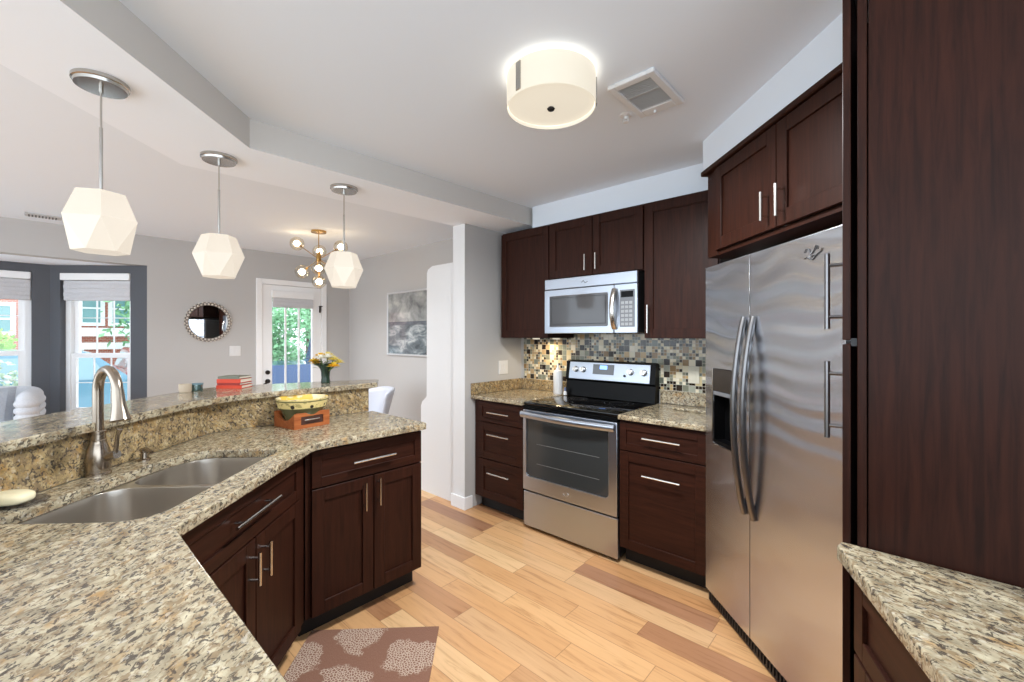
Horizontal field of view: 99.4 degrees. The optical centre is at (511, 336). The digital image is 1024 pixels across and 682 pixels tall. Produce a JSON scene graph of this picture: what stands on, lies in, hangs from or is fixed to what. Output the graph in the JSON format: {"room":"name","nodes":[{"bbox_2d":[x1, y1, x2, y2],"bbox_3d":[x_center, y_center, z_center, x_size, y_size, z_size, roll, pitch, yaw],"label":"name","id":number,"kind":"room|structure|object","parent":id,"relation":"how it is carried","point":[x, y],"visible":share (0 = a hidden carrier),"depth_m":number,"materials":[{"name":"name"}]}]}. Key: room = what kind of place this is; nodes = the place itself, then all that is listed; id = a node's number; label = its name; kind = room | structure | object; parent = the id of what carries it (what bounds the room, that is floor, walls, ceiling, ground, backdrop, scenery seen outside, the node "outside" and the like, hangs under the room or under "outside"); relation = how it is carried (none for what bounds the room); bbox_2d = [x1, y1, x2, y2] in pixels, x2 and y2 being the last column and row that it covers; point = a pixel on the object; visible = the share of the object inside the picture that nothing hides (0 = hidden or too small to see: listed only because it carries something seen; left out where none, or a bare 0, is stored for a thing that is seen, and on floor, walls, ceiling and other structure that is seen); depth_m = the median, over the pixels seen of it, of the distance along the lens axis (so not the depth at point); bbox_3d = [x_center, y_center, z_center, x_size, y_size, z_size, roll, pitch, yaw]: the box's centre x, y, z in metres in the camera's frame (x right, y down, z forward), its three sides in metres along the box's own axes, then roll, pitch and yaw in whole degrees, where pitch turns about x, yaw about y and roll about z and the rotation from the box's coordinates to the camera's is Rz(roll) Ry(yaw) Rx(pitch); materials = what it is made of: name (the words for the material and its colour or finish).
{"room":"kitchen","nodes":[
{"label":"kitchen","id":0,"kind":"room"},
{"bbox_2d":[0,261,49,413],"bbox_3d":[-5.257,0.325,4.063,0.140,2.130,1.274,0,0,42],"label":"wall","id":1,"kind":"structure","parent":0,"point":[40,273],"depth_m":4.43,"materials":[{"name":"grey paint"}]},
{"bbox_2d":[0,278,30,385],"bbox_3d":[-5.247,0.058,4.088,0.119,1.425,0.965,0,0,42],"label":"window","id":2,"kind":"structure","parent":1,"relation":"in","point":[23,353],"depth_m":4.40,"materials":[{"name":"white paint"}]},
{"bbox_2d":[0,270,30,299],"bbox_3d":[-5.202,-0.510,4.047,0.060,0.282,0.957,0,0,42],"label":"window shade","id":3,"kind":"object","parent":2,"relation":"attached to","point":[19,288],"visible":1,"depth_m":4.31,"materials":[{"name":"white fabric"}]},
{"bbox_2d":[0,254,127,265],"bbox_3d":[-5.072,-0.770,3.906,0.740,0.060,2.950,0,0,42],"label":"ceiling","id":4,"kind":"structure","parent":0,"point":[3,257],"depth_m":4.28,"materials":[{"name":"white paint"}]},
{"bbox_2d":[50,265,146,413],"bbox_3d":[-4.298,0.325,4.580,0.966,2.130,0.140,0,0,-3],"label":"wall","id":5,"kind":"structure","parent":0,"point":[138,274],"depth_m":4.52,"materials":[{"name":"grey paint"}]},
{"bbox_2d":[60,273,129,300],"bbox_3d":[-4.328,-0.515,4.531,0.692,0.282,0.070,0,0,-3],"label":"window shade","id":6,"kind":"object","parent":5,"relation":"attached to","point":[77,286],"visible":0.85,"depth_m":4.51,"materials":[{"name":"white fabric"}]},
{"bbox_2d":[66,301,129,410],"bbox_3d":[-4.331,0.090,4.593,0.700,1.500,0.109,0,0,-3],"label":"window","id":7,"kind":"structure","parent":5,"relation":"in","point":[73,308],"depth_m":4.58,"materials":[{"name":"white paint"}]},
{"bbox_2d":[0,217,348,396],"bbox_3d":[-4.427,0.170,3.961,0.140,2.440,6.300,0,0,42],"label":"wall","id":8,"kind":"structure","parent":0,"point":[175,281],"depth_m":4.80,"materials":[{"name":"grey paint"}]},
{"bbox_2d":[184,302,231,341],"bbox_3d":[-3.437,-0.165,4.920,0.028,0.461,0.460,0,0,42],"label":"round mirror","id":9,"kind":"object","parent":8,"relation":"attached to","point":[204,321],"visible":1,"depth_m":4.91,"materials":[{"name":"silver metal"}]},
{"bbox_2d":[189,306,227,337],"bbox_3d":[-3.443,-0.165,4.926,0.012,0.372,0.372,0,0,42],"label":"mirror glass","id":10,"kind":"object","parent":9,"relation":"attached to","point":[204,321],"depth_m":4.92,"materials":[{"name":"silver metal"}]},
{"bbox_2d":[229,346,240,355],"bbox_3d":[-3.268,0.170,5.123,0.009,0.120,0.115,0,0,42],"label":"light switch","id":11,"kind":"object","parent":8,"relation":"attached to","point":[233,350],"visible":1,"depth_m":5.12,"materials":[{"name":"white plastic"}]},
{"bbox_2d":[256,278,326,384],"bbox_3d":[-2.843,0.338,5.622,0.166,2.105,0.864,0,0,42],"label":"door","id":12,"kind":"structure","parent":8,"relation":"in","point":[264,287],"depth_m":5.54,"materials":[{"name":"white paint"}]},
{"bbox_2d":[271,290,313,308],"bbox_3d":[-2.819,-0.471,5.597,0.033,0.207,0.515,0,0,42],"label":"door shade","id":13,"kind":"object","parent":12,"relation":"attached to","point":[284,299],"visible":1,"depth_m":5.57,"materials":[{"name":"white fabric"}]},
{"bbox_2d":[36,411,366,493],"bbox_3d":[-0.892,0.858,0.732,1.280,1.064,4.078,0,0,-19],"label":"wall","id":14,"kind":"structure","parent":0,"point":[366,411],"depth_m":1.85,"materials":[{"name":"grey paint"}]},
{"bbox_2d":[0,379,378,453],"bbox_3d":[-0.968,0.309,0.717,1.558,0.031,4.283,0,0,-19],"label":"bar","id":15,"kind":"object","parent":14,"relation":"on","point":[17,434],"visible":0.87,"depth_m":1.80,"materials":[{"name":"stone"}]},
{"bbox_2d":[178,383,191,392],"bbox_3d":[-1.729,0.273,2.297,0.058,0.042,0.058,0,0,42],"label":"cup","id":16,"kind":"object","parent":15,"relation":"on","point":[182,388],"visible":1,"depth_m":2.27,"materials":[{"name":"beige ceramic"}]},
{"bbox_2d":[216,383,252,388],"bbox_3d":[-1.597,0.284,2.501,0.139,0.018,0.115,0,0,-3],"label":"book","id":17,"kind":"object","parent":15,"relation":"on","point":[250,384],"visible":0.84,"depth_m":2.44,"materials":[{"name":"red paper"}]},
{"bbox_2d":[217,381,251,384],"bbox_3d":[-1.597,0.269,2.501,0.130,0.012,0.110,0,0,2],"label":"book","id":18,"kind":"object","parent":17,"relation":"on","point":[249,382],"visible":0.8,"depth_m":2.45,"materials":[{"name":"red paper"}]},
{"bbox_2d":[217,377,251,382],"bbox_3d":[-1.597,0.252,2.501,0.133,0.022,0.115,0,0,-1],"label":"book","id":19,"kind":"object","parent":18,"relation":"on","point":[243,380],"visible":0.86,"depth_m":2.44,"materials":[{"name":"red paper"}]},
{"bbox_2d":[218,375,249,378],"bbox_3d":[-1.597,0.233,2.501,0.126,0.014,0.105,0,0,3],"label":"book","id":20,"kind":"object","parent":19,"relation":"on","point":[226,376],"visible":1,"depth_m":2.45,"materials":[{"name":"grey paper"}]},
{"bbox_2d":[319,364,330,382],"bbox_3d":[-1.177,0.234,2.741,0.082,0.118,0.082,0,0,42],"label":"flower vase","id":21,"kind":"object","parent":15,"relation":"on","point":[325,373],"visible":0.94,"depth_m":2.72,"materials":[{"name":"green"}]},
{"bbox_2d":[309,358,320,367],"bbox_3d":[-1.225,0.177,2.728,0.099,0.088,0.119,0,0,42],"label":"flower","id":22,"kind":"object","parent":21,"relation":"in","point":[312,359],"visible":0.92,"depth_m":2.71,"materials":[{"name":"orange plant"}]},
{"bbox_2d":[315,355,324,364],"bbox_3d":[-1.188,0.167,2.704,0.119,0.108,0.085,0,0,-9],"label":"flower","id":23,"kind":"object","parent":21,"relation":"in","point":[320,356],"visible":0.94,"depth_m":2.69,"materials":[{"name":"white plant"}]},
{"bbox_2d":[315,353,329,365],"bbox_3d":[-1.211,0.162,2.748,0.092,0.118,0.117,0,0,3],"label":"flower","id":24,"kind":"object","parent":21,"relation":"in","point":[318,353],"visible":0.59,"depth_m":2.74,"materials":[{"name":"orange plant"}]},
{"bbox_2d":[322,354,332,364],"bbox_3d":[-1.157,0.164,2.723,0.114,0.113,0.092,0,0,-9],"label":"flower","id":25,"kind":"object","parent":21,"relation":"in","point":[327,356],"visible":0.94,"depth_m":2.71,"materials":[{"name":"white plant"}]},
{"bbox_2d":[325,362,339,370],"bbox_3d":[-1.133,0.192,2.723,0.134,0.059,0.113,0,0,42],"label":"flower","id":26,"kind":"object","parent":21,"relation":"in","point":[333,364],"visible":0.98,"depth_m":2.70,"materials":[{"name":"orange plant"}]},
{"bbox_2d":[327,356,338,361],"bbox_3d":[-1.126,0.172,2.749,0.083,0.098,0.100,0,0,14],"label":"flower","id":27,"kind":"object","parent":21,"relation":"in","point":[331,357],"visible":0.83,"depth_m":2.73,"materials":[{"name":"yellow plant"}]},
{"bbox_2d":[331,359,343,368],"bbox_3d":[-1.118,0.182,2.764,0.104,0.078,0.111,0,0,-16],"label":"flower","id":28,"kind":"object","parent":21,"relation":"in","point":[339,360],"visible":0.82,"depth_m":2.75,"materials":[{"name":"yellow plant"}]},
{"bbox_2d":[0,0,841,259],"bbox_3d":[-1.246,-1.090,1.877,7.370,0.080,5.100,0,0,42],"label":"ceiling","id":29,"kind":"structure","parent":0,"point":[420,86],"depth_m":1.95,"materials":[{"name":"white paint"}]},
{"bbox_2d":[24,212,61,220],"bbox_3d":[-4.071,-1.042,3.772,0.120,0.016,0.220,0,0,42],"label":"ceiling vent","id":30,"kind":"object","parent":29,"relation":"in","point":[36,215],"visible":1,"depth_m":3.75,"materials":[{"name":"grey metal"}]},
{"bbox_2d":[293,229,342,284],"bbox_3d":[-1.950,-0.766,4.336,0.544,0.568,0.408,0,0,28],"label":"chandelier","id":31,"kind":"object","parent":29,"relation":"hanging from","point":[319,251],"visible":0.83,"depth_m":4.31,"materials":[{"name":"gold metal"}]},
{"bbox_2d":[507,48,596,128],"bbox_3d":[0.159,-0.978,1.741,0.359,0.145,0.354,0,0,0],"label":"ceiling lamp","id":32,"kind":"object","parent":29,"relation":"attached to","point":[555,88],"visible":1,"depth_m":1.64,"materials":[{"name":"white fabric"}]},
{"bbox_2d":[619,112,631,123],"bbox_3d":[0.540,-1.032,2.057,0.060,0.036,0.060,0,0,42],"label":"sprinkler head","id":33,"kind":"object","parent":29,"relation":"attached to","point":[625,115],"visible":1,"depth_m":2.05},
{"bbox_2d":[607,67,683,117],"bbox_3d":[0.581,-1.035,1.871,0.204,0.030,0.316,0,0,42],"label":"ceiling vent","id":34,"kind":"object","parent":29,"relation":"in","point":[646,93],"visible":1,"depth_m":1.85,"materials":[{"name":"white"}]},
{"bbox_2d":[0,0,841,233],"bbox_3d":[-0.162,-0.962,1.138,3.655,0.176,5.726,0,0,15],"label":"soffit","id":35,"kind":"structure","parent":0,"point":[170,108],"depth_m":1.90,"materials":[{"name":"white paint"}]},
{"bbox_2d":[61,68,137,255],"bbox_3d":[-1.462,-0.603,1.544,0.192,0.606,0.222,0,0,-43],"label":"pendant lamp","id":36,"kind":"object","parent":35,"relation":"hanging from","point":[100,221],"visible":1,"depth_m":1.49,"materials":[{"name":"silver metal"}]},
{"bbox_2d":[192,151,244,278],"bbox_3d":[-1.481,-0.603,2.194,0.192,0.606,0.222,0,0,-4],"label":"pendant lamp","id":37,"kind":"object","parent":35,"relation":"hanging from","point":[218,256],"visible":1,"depth_m":2.14,"materials":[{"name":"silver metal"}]},
{"bbox_2d":[324,183,362,288],"bbox_3d":[-1.024,-0.603,2.644,0.192,0.606,0.222,0,0,9],"label":"pendant lamp","id":38,"kind":"object","parent":35,"relation":"hanging from","point":[343,269],"visible":1,"depth_m":2.58,"materials":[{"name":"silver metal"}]},
{"bbox_2d":[701,63,841,258],"bbox_3d":[1.276,-0.641,1.819,0.559,0.462,1.000,0,0,-3],"label":"upper cabinet","id":39,"kind":"object","parent":35,"relation":"attached to","point":[782,183],"visible":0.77,"depth_m":1.67,"materials":[{"name":"brown wood"}]},
{"bbox_2d":[453,223,520,505],"bbox_3d":[-0.200,0.241,3.785,0.145,2.297,0.691,0,0,42],"label":"wall","id":40,"kind":"structure","parent":0,"point":[479,347],"depth_m":3.57,"materials":[{"name":"grey paint"}]},
{"bbox_2d":[451,493,472,510],"bbox_3d":[-0.412,1.340,3.552,0.173,0.100,0.090,0,0,42],"label":"baseboard","id":41,"kind":"structure","parent":40,"relation":"attached to","point":[464,503],"depth_m":3.50,"materials":[{"name":"white paint"}]},
{"bbox_2d":[499,360,507,373],"bbox_3d":[-0.075,0.270,3.807,0.009,0.120,0.115,0,0,42],"label":"light switch","id":42,"kind":"object","parent":40,"relation":"attached to","point":[503,365],"visible":1,"depth_m":3.81,"materials":[{"name":"white plastic"}]},
{"bbox_2d":[349,238,702,430],"bbox_3d":[0.111,0.170,4.037,6.470,2.440,0.100,0,0,42],"label":"wall","id":43,"kind":"structure","parent":0,"point":[403,270],"depth_m":5.48,"materials":[{"name":"grey paint"}]},
{"bbox_2d":[387,288,426,356],"bbox_3d":[-1.106,-0.158,5.055,1.250,0.776,0.030,0,0,42],"label":"framed picture","id":44,"kind":"object","parent":43,"relation":"attached to","point":[406,310],"visible":0.54,"depth_m":5.18,"materials":[{"name":"grey paper"}]},
{"bbox_2d":[501,224,573,338],"bbox_3d":[0.211,-0.422,3.639,0.506,0.892,0.348,0,0,42],"label":"upper cabinet","id":45,"kind":"object","parent":43,"relation":"attached to","point":[524,253],"visible":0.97,"depth_m":3.52,"materials":[{"name":"brown wood"}]},
{"bbox_2d":[549,204,644,279],"bbox_3d":[0.672,-0.651,3.193,0.772,0.433,0.387,0,0,42],"label":"upper cabinet","id":46,"kind":"object","parent":43,"relation":"attached to","point":[613,241],"visible":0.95,"depth_m":3.04,"materials":[{"name":"brown wood"}]},
{"bbox_2d":[545,270,644,333],"bbox_3d":[0.638,-0.226,3.166,0.755,0.405,0.440,0,0,42],"label":"microwave","id":47,"kind":"object","parent":46,"relation":"attached to","point":[608,303],"visible":0.99,"depth_m":2.99,"materials":[{"name":"silver metal"}]},
{"bbox_2d":[524,333,705,393],"bbox_3d":[0.845,0.180,3.295,1.985,0.420,0.008,0,0,42],"label":"tiled wall","id":48,"kind":"structure","parent":43,"relation":"attached to","point":[542,356],"depth_m":3.28,"materials":[{"name":"tile"}]},
{"bbox_2d":[688,366,699,383],"bbox_3d":[1.229,0.260,2.934,0.075,0.115,0.009,0,0,42],"label":"wall outlet","id":49,"kind":"object","parent":48,"relation":"attached to","point":[693,372],"visible":1,"depth_m":2.93,"materials":[{"name":"beige plastic"}]},
{"bbox_2d":[645,190,732,338],"bbox_3d":[1.129,-0.428,2.778,0.460,0.880,0.387,0,0,42],"label":"upper cabinet","id":50,"kind":"object","parent":43,"relation":"attached to","point":[677,260],"visible":0.67,"depth_m":2.68,"materials":[{"name":"brown wood"}]},
{"bbox_2d":[277,461,776,681],"bbox_3d":[-1.779,1.420,1.551,8.520,0.060,6.300,0,0,42],"label":"floor","id":51,"kind":"structure","parent":0,"point":[509,599],"depth_m":2.18,"materials":[{"name":"brown wood"}]},
{"bbox_2d":[0,386,45,419],"bbox_3d":[-4.462,0.918,3.566,0.874,0.947,0.834,0,0,-42],"label":"armchair","id":52,"kind":"object","parent":51,"relation":"on","point":[29,401],"visible":0.24,"depth_m":3.54,"materials":[{"name":"grey fabric"}]},
{"bbox_2d":[0,387,16,421],"bbox_3d":[-4.349,0.650,3.497,0.460,0.447,0.204,0,0,-38],"label":"cushion","id":53,"kind":"object","parent":52,"relation":"on","point":[7,395],"visible":0.59,"depth_m":3.60,"materials":[{"name":"white fabric"}]},
{"bbox_2d":[181,458,302,667],"bbox_3d":[-1.139,0.951,1.496,0.559,0.879,0.886,0,0,-3],"label":"base cabinet","id":54,"kind":"object","parent":51,"relation":"on","point":[251,549],"visible":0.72,"depth_m":1.58,"materials":[{"name":"brown wood"}]},
{"bbox_2d":[298,430,420,635],"bbox_3d":[-0.888,0.951,2.341,0.559,0.879,0.624,0,0,42],"label":"base cabinet","id":55,"kind":"object","parent":51,"relation":"on","point":[362,500],"visible":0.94,"depth_m":2.14,"materials":[{"name":"brown wood"}]},
{"bbox_2d":[284,626,438,681],"bbox_3d":[-0.610,1.385,1.315,0.595,0.008,1.485,0,0,-3],"label":"kitchen rug","id":56,"kind":"object","parent":51,"relation":"on","point":[399,654],"visible":1,"depth_m":1.87,"materials":[{"name":"fabric"}]},
{"bbox_2d":[367,386,394,413],"bbox_3d":[-1.491,0.964,4.473,0.570,0.856,0.494,0,0,-42],"label":"dining chair","id":57,"kind":"object","parent":51,"relation":"on","point":[380,398],"visible":0.31,"depth_m":4.66,"materials":[{"name":"grey"}]},
{"bbox_2d":[421,262,452,500],"bbox_3d":[-0.453,0.384,4.016,0.496,2.012,0.610,0,0,42],"label":"hutch","id":58,"kind":"object","parent":51,"relation":"on","point":[437,407],"visible":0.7,"depth_m":3.76,"materials":[{"name":"white paint"}]},
{"bbox_2d":[476,399,525,519],"bbox_3d":[0.077,0.948,3.557,0.527,0.884,0.644,0,0,42],"label":"base cabinet","id":59,"kind":"object","parent":51,"relation":"on","point":[499,426],"visible":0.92,"depth_m":3.34,"materials":[{"name":"brown wood"}]},
{"bbox_2d":[471,378,566,405],"bbox_3d":[0.078,0.442,3.571,0.550,0.123,0.628,0,0,42],"label":"countertop","id":60,"kind":"structure","parent":59,"relation":"on","point":[509,391],"depth_m":3.65,"materials":[{"name":"stone"}]},
{"bbox_2d":[553,364,562,393],"bbox_3d":[0.382,0.349,3.607,0.078,0.246,0.078,0,0,42],"label":"squeeze bottle","id":61,"kind":"object","parent":60,"relation":"on","point":[557,374],"visible":1,"depth_m":3.58,"materials":[{"name":"white plastic"}]},
{"bbox_2d":[520,360,658,558],"bbox_3d":[0.541,0.790,3.101,0.759,1.200,0.674,0,0,42],"label":"range","id":62,"kind":"object","parent":51,"relation":"on","point":[571,441],"visible":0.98,"depth_m":2.95,"materials":[{"name":"silver metal"}]},
{"bbox_2d":[524,395,654,416],"bbox_3d":[0.554,0.484,3.115,0.759,0.020,0.556,0,0,42],"label":"cooktop","id":63,"kind":"object","parent":62,"relation":"in","point":[582,405],"depth_m":3.03,"materials":[{"name":"black glass"}]},
{"bbox_2d":[620,420,706,588],"bbox_3d":[1.035,0.948,2.686,0.520,0.884,0.644,0,0,42],"label":"base cabinet","id":64,"kind":"object","parent":51,"relation":"on","point":[663,468],"visible":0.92,"depth_m":2.47,"materials":[{"name":"brown wood"}]},
{"bbox_2d":[618,390,705,430],"bbox_3d":[1.185,0.442,2.564,0.898,0.123,0.628,0,0,42],"label":"countertop","id":65,"kind":"structure","parent":64,"relation":"on","point":[662,414],"depth_m":2.67,"materials":[{"name":"stone"}]},
{"bbox_2d":[672,406,705,413],"bbox_3d":[1.182,0.465,2.710,0.080,0.016,0.340,0,0,-44],"label":"granite offcut","id":66,"kind":"object","parent":65,"relation":"on","point":[681,408],"visible":0.56,"depth_m":2.74,"materials":[{"name":"beige stone"}]},
{"bbox_2d":[706,225,850,681],"bbox_3d":[1.372,0.511,1.859,0.786,1.746,0.910,0,0,-3],"label":"refrigerator","id":67,"kind":"object","parent":51,"relation":"on","point":[774,478],"visible":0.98,"depth_m":1.71,"materials":[{"name":"grey metal"}]},
{"bbox_2d":[804,245,821,259],"bbox_3d":[1.059,-0.294,1.528,0.003,0.051,0.088,0,0,-3],"label":"magnet","id":68,"kind":"object","parent":67,"relation":"attached to","point":[815,245],"visible":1,"depth_m":1.53,"materials":[{"name":"grey metal"}]},
{"bbox_2d":[854,581,930,681],"bbox_3d":[0.682,0.951,0.522,0.160,0.878,0.894,0,0,20],"label":"base cabinet","id":69,"kind":"object","parent":51,"relation":"on","point":[881,656],"visible":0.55,"depth_m":0.86,"materials":[{"name":"brown wood"}]},
{"bbox_2d":[837,542,1023,681],"bbox_3d":[0.692,0.493,0.458,0.643,0.034,0.915,0,0,42],"label":"countertop","id":70,"kind":"structure","parent":69,"relation":"on","point":[956,626],"depth_m":0.74,"materials":[{"name":"stone"}]},
{"bbox_2d":[824,0,1023,681],"bbox_3d":[1.113,0.247,0.943,0.676,2.285,0.367,0,0,42],"label":"pantry cabinet","id":71,"kind":"object","parent":51,"relation":"on","point":[932,264],"visible":0.98,"depth_m":0.91,"materials":[{"name":"brown wood"}]},
{"bbox_3d":[-0.263,0.950,0.120,2.050,0.879,0.580,0,0,42],"label":"base cabinet","id":72,"kind":"object","parent":51,"relation":"on","visible":0},
{"bbox_2d":[0,411,425,681],"bbox_3d":[-0.273,0.493,0.951,3.383,0.034,1.875,0,0,42],"label":"countertop","id":73,"kind":"structure","parent":72,"relation":"on","point":[123,601],"depth_m":0.84,"materials":[{"name":"stone"}]},
{"bbox_2d":[83,365,130,477],"bbox_3d":[-1.354,0.287,1.464,0.231,0.379,0.076,0,0,25],"label":"faucet","id":74,"kind":"object","parent":73,"relation":"on","point":[98,458],"visible":0.98,"depth_m":1.47,"materials":[{"name":"silver metal"}]},
{"bbox_2d":[19,457,265,523],"bbox_3d":[-1.154,0.609,1.465,0.443,0.197,0.765,0,0,-3],"label":"sink","id":75,"kind":"object","parent":73,"relation":"in","point":[160,491],"visible":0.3,"depth_m":1.47,"materials":[{"name":"silver metal"}]},
{"bbox_2d":[22,487,209,523],"bbox_3d":[-1.146,0.610,1.288,0.400,0.196,0.365,0,0,-3],"label":"basin","id":76,"kind":"object","parent":75,"relation":"in","point":[125,503],"depth_m":1.45,"materials":[{"name":"silver metal"}]},
{"bbox_2d":[135,458,263,484],"bbox_3d":[-1.152,0.610,1.660,0.378,0.196,0.330,0,0,-3],"label":"basin","id":77,"kind":"object","parent":75,"relation":"in","point":[212,471],"depth_m":1.79,"materials":[{"name":"silver metal"}]},
{"bbox_2d":[137,447,153,461],"bbox_3d":[-1.401,0.451,1.657,0.080,0.050,0.042,0,0,43],"label":"soap pump","id":78,"kind":"object","parent":73,"relation":"on","point":[144,451],"visible":1,"depth_m":1.66,"materials":[{"name":"silver metal"}]},
{"bbox_2d":[0,388,368,492],"bbox_3d":[-0.821,0.401,0.732,1.176,0.150,3.929,0,0,-19],"label":"granite splash","id":79,"kind":"object","parent":73,"relation":"on","point":[41,467],"visible":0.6,"depth_m":1.74,"materials":[{"name":"beige stone"}]},
{"bbox_2d":[274,409,328,429],"bbox_3d":[-1.123,0.435,2.332,0.212,0.080,0.196,0,0,34],"label":"stand","id":80,"kind":"object","parent":73,"relation":"on","point":[298,421],"visible":0.91,"depth_m":2.27,"materials":[{"name":"orange wood"}]},
{"bbox_2d":[276,394,327,420],"bbox_3d":[-1.127,0.396,2.334,0.255,0.142,0.255,0,0,42],"label":"bowl","id":81,"kind":"object","parent":80,"relation":"on","point":[291,405],"visible":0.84,"depth_m":2.25,"materials":[{"name":"ceramic"}]},
{"bbox_3d":[-1.415,0.470,1.227,0.172,0.010,0.124,0,0,-8],"label":"soap dish","id":82,"kind":"object","parent":73,"relation":"on","visible":0},
{"bbox_2d":[0,489,35,506],"bbox_3d":[-1.414,0.454,1.222,0.104,0.036,0.072,0,0,-8],"label":"soap bar","id":83,"kind":"object","parent":82,"relation":"on","point":[15,496],"visible":1,"depth_m":1.21,"materials":[{"name":"beige"}]},
{"label":"outside","id":84,"kind":"structure","parent":0,"visible":0},
{"bbox_3d":[-21.339,1.790,26.177,53.200,0.100,70.000,0,0,42],"label":"ground","id":85,"kind":"structure","parent":84,"visible":0},
{"bbox_2d":[0,360,17,385],"bbox_3d":[-7.410,1.005,5.091,0.861,1.520,2.576,0,0,42],"label":"hedge","id":86,"kind":"object","parent":85,"relation":"on","point":[12,377],"visible":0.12,"depth_m":5.84,"materials":[{"name":"green plant"}]},
{"bbox_2d":[0,328,17,349],"bbox_3d":[-10.957,0.771,9.018,1.287,1.948,1.181,0,0,42],"label":"bush","id":87,"kind":"object","parent":85,"relation":"on","point":[8,342],"visible":0.34,"depth_m":9.23,"materials":[{"name":"green plant"}]},
{"bbox_2d":[0,349,126,406],"bbox_3d":[-8.378,0.990,8.029,1.840,1.500,4.400,0,0,42],"label":"parked car","id":88,"kind":"object","parent":85,"relation":"on","point":[85,364],"visible":0.03,"depth_m":7.69,"materials":[{"name":"blue paint"}]},
{"bbox_2d":[0,299,129,364],"bbox_3d":[-19.467,-3.060,15.010,7.800,9.600,14.600,0,0,42],"label":"house","id":89,"kind":"structure","parent":85,"relation":"on","point":[7,306],"depth_m":15.75,"materials":[{"name":"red brick"}]},
{"bbox_2d":[98,301,129,346],"bbox_3d":[-12.763,-1.752,15.103,2.744,6.996,2.537,0,0,42],"label":"tree","id":90,"kind":"object","parent":85,"relation":"on","point":[127,308],"visible":0.09,"depth_m":14.23,"materials":[{"name":"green plant"}]},
{"bbox_2d":[112,347,129,374],"bbox_3d":[-10.105,1.015,12.372,4.400,1.450,1.840,0,0,42],"label":"parked car","id":91,"kind":"object","parent":85,"relation":"on","point":[120,364],"visible":0.03,"depth_m":11.34,"materials":[{"name":"red paint"}]},
{"bbox_2d":[272,307,310,360],"bbox_3d":[-6.708,0.301,13.171,2.583,2.888,2.491,0,0,42],"label":"bush","id":92,"kind":"object","parent":85,"relation":"on","point":[291,323],"visible":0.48,"depth_m":12.62,"materials":[{"name":"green plant"}]},
{"bbox_2d":[272,337,310,383],"bbox_3d":[-4.394,0.820,11.367,1.840,1.840,5.400,0,0,42],"label":"pickup truck","id":93,"kind":"object","parent":85,"relation":"on","point":[291,365],"visible":0.02,"depth_m":9.61,"materials":[{"name":"blue paint"}]},
{"bbox_2d":[280,308,310,353],"bbox_3d":[-7.784,-1.279,17.554,3.060,6.048,2.624,0,0,22],"label":"tree","id":94,"kind":"object","parent":85,"relation":"on","point":[303,334],"visible":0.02,"depth_m":17.07,"materials":[{"name":"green plant"}]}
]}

